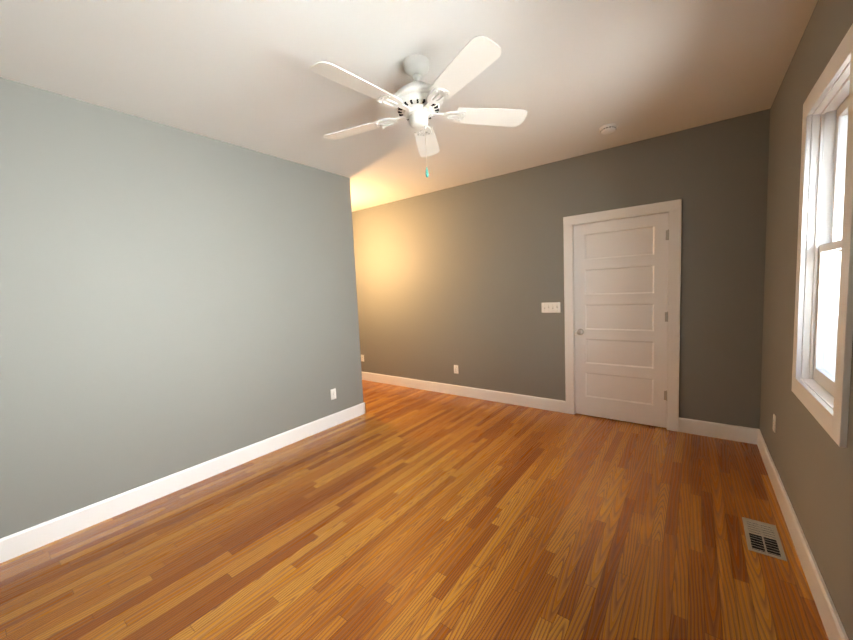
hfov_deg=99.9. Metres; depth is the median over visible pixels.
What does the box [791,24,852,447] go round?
window
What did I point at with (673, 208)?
door frame
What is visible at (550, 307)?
switch plate
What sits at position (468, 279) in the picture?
wall
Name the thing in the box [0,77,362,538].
wall
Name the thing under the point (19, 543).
baseboard
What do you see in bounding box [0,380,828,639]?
floor
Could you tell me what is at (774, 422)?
electrical outlet
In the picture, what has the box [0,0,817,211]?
ceiling
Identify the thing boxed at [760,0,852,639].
wall
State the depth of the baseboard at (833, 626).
1.72 m
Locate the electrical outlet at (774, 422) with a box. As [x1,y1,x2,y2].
[773,414,775,432]
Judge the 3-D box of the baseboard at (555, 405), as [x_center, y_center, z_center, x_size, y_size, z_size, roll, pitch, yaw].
[-0.533,0.935,5.559,5.216,0.135,0.015,1,6,37]
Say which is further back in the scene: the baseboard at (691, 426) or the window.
the baseboard at (691, 426)
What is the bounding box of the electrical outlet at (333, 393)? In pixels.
[330,388,335,399]
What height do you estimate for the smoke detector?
0.046 m
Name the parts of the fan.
blade, blade, motor, blade, blade, blade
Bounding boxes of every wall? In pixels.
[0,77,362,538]
[352,109,769,428]
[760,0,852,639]
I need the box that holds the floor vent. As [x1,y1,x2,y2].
[742,517,786,560]
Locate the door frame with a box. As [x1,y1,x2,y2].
[563,199,681,431]
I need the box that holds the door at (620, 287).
[574,213,668,427]
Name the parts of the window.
window sash, glass, window sash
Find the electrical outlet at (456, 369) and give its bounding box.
[454,365,457,373]
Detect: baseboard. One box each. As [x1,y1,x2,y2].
[0,402,365,562]
[362,372,565,412]
[678,417,755,443]
[756,429,848,639]
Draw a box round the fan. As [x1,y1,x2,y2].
[310,36,526,177]
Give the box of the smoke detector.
[599,123,616,133]
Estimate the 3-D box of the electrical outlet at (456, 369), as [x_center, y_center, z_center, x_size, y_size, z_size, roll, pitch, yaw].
[0.398,0.665,4.833,0.070,0.115,0.007,1,6,37]
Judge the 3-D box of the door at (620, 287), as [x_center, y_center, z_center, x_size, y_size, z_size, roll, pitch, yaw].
[1.939,0.021,3.623,0.838,2.035,0.049,1,6,37]
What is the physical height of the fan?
0.645 m
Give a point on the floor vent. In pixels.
(762, 538)
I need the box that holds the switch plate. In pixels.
[541,302,559,312]
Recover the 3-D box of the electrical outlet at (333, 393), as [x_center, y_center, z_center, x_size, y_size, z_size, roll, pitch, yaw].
[-1.016,0.810,3.916,0.007,0.115,0.070,1,6,37]

